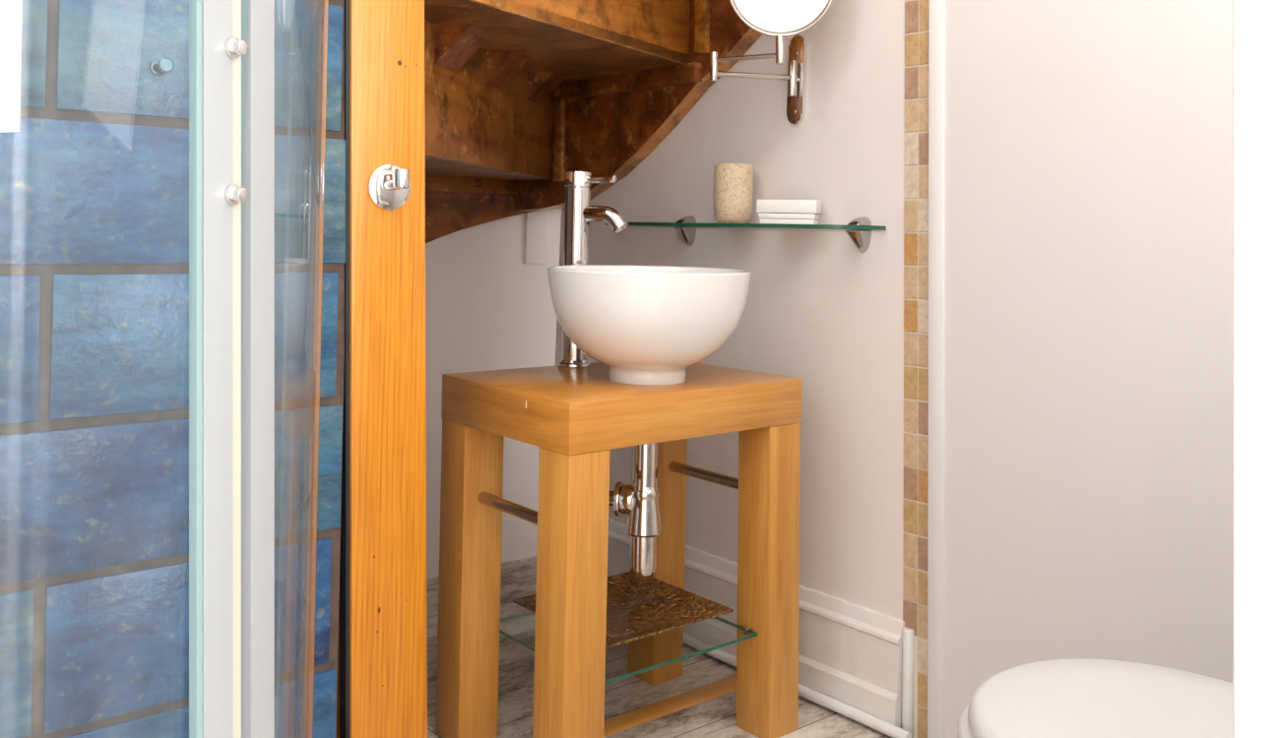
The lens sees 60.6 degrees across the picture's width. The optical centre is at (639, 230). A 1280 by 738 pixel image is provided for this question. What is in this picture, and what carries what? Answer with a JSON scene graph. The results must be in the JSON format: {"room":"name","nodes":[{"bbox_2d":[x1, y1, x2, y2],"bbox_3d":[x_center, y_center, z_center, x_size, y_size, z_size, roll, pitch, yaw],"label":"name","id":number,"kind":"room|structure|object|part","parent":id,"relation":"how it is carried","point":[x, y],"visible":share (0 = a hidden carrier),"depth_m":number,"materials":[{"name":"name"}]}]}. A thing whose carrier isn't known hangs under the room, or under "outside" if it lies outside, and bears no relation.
{"room":"bathroom","nodes":[
{"label":"bathroom","id":0,"kind":"room"},
{"bbox_2d":[0,0,345,737],"bbox_3d":[-0.801,-0.247,1.360,0.943,2.301,0.014,1,0,-40],"label":"tiled wall","id":1,"kind":"structure","parent":0,"point":[95,174],"depth_m":1.46,"materials":[{"name":"blue tile"}]},
{"bbox_2d":[149,58,173,75],"bbox_3d":[-0.638,-0.219,1.464,0.021,0.021,0.038,1,0,-40],"label":"wall hook","id":2,"kind":"object","parent":1,"relation":"attached to","point":[164,65],"visible":1,"depth_m":1.45,"materials":[{"name":"grey metal"}]},
{"bbox_2d":[339,0,350,737],"bbox_3d":[-0.448,0.192,1.669,0.037,1.197,0.022,1,0,-40],"label":"trim","id":3,"kind":"structure","parent":1,"relation":"attached to","point":[345,508],"depth_m":1.66,"materials":[{"name":"black"}]},
{"bbox_2d":[425,208,561,578],"bbox_3d":[-0.710,-0.245,2.767,1.450,2.300,0.101,1,0,-40],"label":"wall","id":4,"kind":"structure","parent":0,"point":[487,309],"depth_m":2.97,"materials":[{"name":"white paint"}]},
{"bbox_2d":[523,209,550,263],"bbox_3d":[-0.289,0.007,3.058,0.082,0.174,0.022,1,0,-40],"label":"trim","id":5,"kind":"structure","parent":4,"relation":"attached to","point":[537,235],"depth_m":3.05,"materials":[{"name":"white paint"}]},
{"bbox_2d":[424,0,762,243],"bbox_3d":[-0.265,-0.453,2.304,1.330,1.165,1.175,1,0,-40],"label":"staircase","id":6,"kind":"structure","parent":4,"relation":"attached to","point":[520,95],"depth_m":2.40,"materials":[{"name":"brown wood"}]},
{"bbox_2d":[426,556,913,737],"bbox_3d":[0.191,0.954,0.807,2.550,0.060,4.450,1,0,-40],"label":"floor","id":7,"kind":"structure","parent":0,"point":[716,718],"depth_m":2.18,"materials":[{"name":"grey wood"}]},
{"bbox_2d":[189,0,328,737],"bbox_3d":[-0.627,-0.083,1.043,0.802,1.980,0.698,1,0,-40],"label":"shower door frame","id":8,"kind":"structure","parent":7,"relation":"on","point":[231,42],"depth_m":0.96,"materials":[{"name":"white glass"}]},
{"bbox_2d":[0,0,22,131],"bbox_3d":[-0.464,-0.573,0.752,0.076,1.025,0.069,1,0,-40],"label":"towel","id":9,"kind":"object","parent":8,"relation":"hanging from","point":[10,10],"visible":1,"depth_m":0.75,"materials":[{"name":"white fabric"}]},
{"bbox_3d":[-0.348,-0.030,0.947,0.014,0.019,0.019,1,0,17],"label":"door knob","id":10,"kind":"part","parent":8,"relation":"part of","materials":[{"name":"silver metal"}]},
{"bbox_3d":[-0.348,-0.158,0.947,0.014,0.019,0.019,1,0,17],"label":"door knob","id":11,"kind":"part","parent":8,"relation":"part of","materials":[{"name":"silver metal"}]},
{"bbox_3d":[-0.376,-0.128,1.202,0.060,1.760,0.459,1,0,-13],"label":"door glass","id":12,"kind":"part","parent":8,"relation":"part of","materials":[{"name":"teal"}]},
{"bbox_2d":[335,0,427,737],"bbox_3d":[-0.411,-0.239,1.724,0.182,2.300,0.086,1,0,-40],"label":"wooden post","id":13,"kind":"object","parent":7,"relation":"on","point":[388,669],"visible":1,"depth_m":1.70,"materials":[{"name":"brown wood"}]},
{"bbox_2d":[367,164,410,210],"bbox_3d":[-0.373,-0.065,1.673,0.072,0.072,0.048,1,0,-40],"label":"robe hook","id":14,"kind":"object","parent":13,"relation":"attached to","point":[388,185],"visible":1,"depth_m":1.67,"materials":[{"name":"silver metal"}]},
{"bbox_3d":[-0.374,-0.069,1.675,0.029,0.019,0.017,1,0,40],"label":"stem","id":15,"kind":"part","parent":14,"relation":"part of","materials":[{"name":"silver metal"}]},
{"bbox_2d":[435,362,802,737],"bbox_3d":[-0.034,0.594,2.008,0.539,0.651,0.395,1,0,-40],"label":"washstand","id":16,"kind":"object","parent":7,"relation":"on","point":[575,416],"visible":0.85,"depth_m":1.94,"materials":[{"name":"brown wood"}]},
{"bbox_3d":[-0.308,0.629,1.981,0.081,0.570,0.081,1,0,-40],"label":"leg","id":17,"kind":"part","parent":16,"relation":"part of","materials":[{"name":"brown wood"}]},
{"bbox_3d":[-0.207,0.477,1.862,0.021,0.021,0.238,1,0,-40],"label":"rail","id":18,"kind":"part","parent":16,"relation":"part of","materials":[{"name":"silver metal"}]},
{"bbox_3d":[-0.110,0.633,1.745,0.081,0.570,0.081,1,0,-40],"label":"leg","id":19,"kind":"part","parent":16,"relation":"part of","materials":[{"name":"brown wood"}]},
{"bbox_2d":[557,171,628,368],"bbox_3d":[-0.093,0.077,2.120,0.137,0.379,0.064,1,0,31],"label":"tap","id":20,"kind":"object","parent":16,"relation":"on","point":[578,212],"visible":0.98,"depth_m":2.12,"materials":[{"name":"silver metal"}]},
{"bbox_3d":[-0.075,-0.098,2.112,0.062,0.016,0.015,1,0,30],"label":"lever","id":21,"kind":"part","parent":20,"relation":"part of","materials":[{"name":"silver metal"}]},
{"bbox_3d":[-0.075,-0.022,2.120,0.102,0.049,0.031,1,0,21],"label":"spout","id":22,"kind":"part","parent":20,"relation":"part of","materials":[{"name":"silver metal"}]},
{"bbox_2d":[512,572,733,648],"bbox_3d":[-0.033,0.709,2.025,0.294,0.034,0.283,1,0,-40],"label":"square dish","id":23,"kind":"object","parent":16,"relation":"on","point":[636,609],"visible":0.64,"depth_m":2.06,"materials":[{"name":"brown metal"}]},
{"bbox_2d":[499,611,757,685],"bbox_3d":[-0.035,0.730,2.002,0.365,0.006,0.336,1,0,-40],"label":"glass shelf","id":24,"kind":"object","parent":16,"relation":"attached to","point":[746,628],"depth_m":1.97,"materials":[{"name":"teal"}]},
{"bbox_2d":[608,443,661,581],"bbox_3d":[-0.073,0.633,1.984,0.225,0.567,0.066,1,0,11],"label":"trap","id":25,"kind":"object","parent":16,"relation":"attached to","point":[638,500],"visible":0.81,"depth_m":1.95,"materials":[{"name":"silver metal"}]},
{"bbox_2d":[629,535,656,581],"bbox_3d":[0.006,0.587,1.968,0.048,0.087,0.048,1,0,-40],"label":"cup","id":26,"kind":"object","parent":25,"relation":"on","point":[643,548],"depth_m":1.95,"materials":[{"name":"silver metal"}]},
{"bbox_2d":[547,264,751,385],"bbox_3d":[0.015,0.170,1.968,0.365,0.199,0.365,1,0,-40],"label":"basin","id":27,"kind":"object","parent":16,"relation":"on","point":[649,324],"visible":1,"depth_m":1.83,"materials":[{"name":"white ceramic"}]},
{"bbox_3d":[0.036,0.636,2.270,0.081,0.570,0.081,1,0,-40],"label":"leg","id":28,"kind":"part","parent":16,"relation":"part of","materials":[{"name":"brown wood"}]},
{"bbox_2d":[603,675,736,737],"bbox_3d":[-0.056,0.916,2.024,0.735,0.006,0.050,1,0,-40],"label":"stretcher","id":29,"kind":"object","parent":16,"relation":"part of","point":[632,719],"visible":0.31,"depth_m":2.11,"materials":[{"name":"brown wood"}]},
{"bbox_3d":[0.140,0.485,2.153,0.021,0.021,0.238,1,0,-40],"label":"rail","id":30,"kind":"part","parent":16,"relation":"part of","materials":[{"name":"silver metal"}]},
{"bbox_3d":[0.238,0.640,2.034,0.087,0.570,0.086,1,0,-40],"label":"leg","id":31,"kind":"part","parent":16,"relation":"part of","materials":[{"name":"brown wood"}]},
{"bbox_2d":[682,633,912,737],"bbox_3d":[0.119,0.907,2.406,0.021,0.022,1.136,1,0,-40],"label":"pipe","id":32,"kind":"object","parent":7,"relation":"on","point":[859,716],"visible":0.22,"depth_m":2.10,"materials":[{"name":"white paint"}]},
{"bbox_2d":[957,658,1233,737],"bbox_3d":[0.595,0.541,0.985,0.396,0.783,0.637,1,0,-40],"label":"toilet","id":33,"kind":"object","parent":7,"relation":"on","point":[1072,698],"visible":0.94,"depth_m":1.13,"materials":[{"name":"white ceramic"}]},
{"bbox_3d":[0.524,0.527,1.070,0.380,0.023,0.415,1,0,-40],"label":"seat","id":34,"kind":"part","parent":33,"relation":"part of","materials":[{"name":"white ceramic"}]},
{"bbox_2d":[1232,0,1279,737],"bbox_3d":[0.609,-0.072,0.491,0.653,1.990,0.056,1,0,22],"label":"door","id":35,"kind":"structure","parent":7,"relation":"on","point":[1255,23],"depth_m":0.58,"materials":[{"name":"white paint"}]},
{"bbox_2d":[759,218,818,224],"bbox_3d":[0.296,-0.017,2.179,0.109,0.010,0.046,1,0,20],"label":"tray","id":36,"kind":"object","parent":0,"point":[761,221],"depth_m":2.16,"materials":[{"name":"white ceramic"}]},
{"bbox_2d":[554,0,1232,737],"bbox_3d":[0.567,-0.218,2.044,0.132,2.300,2.336,1,0,-40],"label":"wall","id":37,"kind":"structure","parent":0,"point":[1088,144],"depth_m":1.86,"materials":[{"name":"white paint"}]},
{"bbox_2d":[604,215,885,252],"bbox_3d":[0.173,0.003,2.327,0.125,0.069,0.766,1,0,-40],"label":"wall shelf","id":38,"kind":"object","parent":37,"relation":"attached to","point":[861,239],"visible":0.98,"depth_m":2.12,"materials":[{"name":"teal"}]},
{"bbox_2d":[713,163,753,223],"bbox_3d":[0.196,-0.076,2.303,0.083,0.124,0.083,1,0,-40],"label":"tumbler","id":39,"kind":"object","parent":38,"relation":"on","point":[733,182],"visible":0.94,"depth_m":2.27,"materials":[{"name":"stone"}]},
{"bbox_3d":[0.172,-0.010,2.326,0.121,0.008,0.766,1,0,-40],"label":"glass panel","id":40,"kind":"part","parent":38,"relation":"part of","materials":[{"name":"teal"}]},
{"bbox_2d":[756,199,821,224],"bbox_3d":[0.296,-0.035,2.179,0.120,0.048,0.052,1,0,20],"label":"soap dish","id":41,"kind":"object","parent":38,"relation":"on","point":[779,212],"visible":0.93,"depth_m":2.15,"materials":[{"name":"white ceramic"}]},
{"bbox_2d":[758,212,819,219],"bbox_3d":[0.296,-0.027,2.179,0.112,0.011,0.049,1,0,20],"label":"drip tray","id":42,"kind":"object","parent":41,"relation":"on","point":[764,216],"depth_m":2.16,"materials":[{"name":"white ceramic"}]},
{"bbox_2d":[607,518,904,728],"bbox_3d":[0.121,0.819,2.452,0.038,0.208,1.126,1,0,-40],"label":"baseboard","id":43,"kind":"structure","parent":37,"relation":"attached to","point":[850,654],"depth_m":2.14,"materials":[{"name":"white wood"}]},
{"bbox_2d":[709,0,832,125],"bbox_3d":[0.248,-0.396,2.150,0.214,0.357,0.208,1,0,-10],"label":"mirror","id":44,"kind":"object","parent":37,"relation":"attached to","point":[779,19],"visible":1,"depth_m":2.09,"materials":[{"name":"dark wood"},{"name":"mirror glass"},{"name":"polished chrome"}]},
{"bbox_3d":[0.205,-0.333,2.115,0.133,0.010,0.009,1,0,32],"label":"arm","id":45,"kind":"part","parent":44,"relation":"part of","materials":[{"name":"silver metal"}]},
{"bbox_3d":[0.228,-0.308,2.189,0.176,0.018,0.011,1,0,-26],"label":"arm","id":46,"kind":"part","parent":44,"relation":"part of","materials":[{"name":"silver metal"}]},
{"bbox_3d":[0.266,-0.342,2.080,0.018,0.054,0.018,1,0,-40],"label":"stem","id":47,"kind":"part","parent":44,"relation":"part of","materials":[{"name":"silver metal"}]},
{"bbox_3d":[0.322,-0.308,2.247,0.010,0.184,0.044,1,0,-40],"label":"wall plate","id":48,"kind":"part","parent":44,"relation":"part of","materials":[{"name":"silver metal"}]},
{"bbox_2d":[901,628,914,736],"bbox_3d":[0.493,0.832,2.015,0.021,0.197,0.023,1,0,-40],"label":"trim","id":49,"kind":"structure","parent":37,"relation":"attached to","point":[908,634],"depth_m":2.01,"materials":[{"name":"white paint"}]},
{"bbox_2d":[902,0,929,737],"bbox_3d":[0.552,-0.218,2.054,0.102,2.300,0.116,1,0,-40],"label":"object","id":50,"kind":"structure","parent":37,"relation":"attached to","point":[917,12],"depth_m":2.02,"materials":[{"name":"tile"}]},
{"bbox_2d":[927,0,944,737],"bbox_3d":[0.537,-0.219,1.977,0.009,2.300,0.086,1,0,-40],"label":"trim","id":51,"kind":"structure","parent":37,"relation":"attached to","point":[935,509],"depth_m":1.97,"materials":[{"name":"white paint"}]}
]}

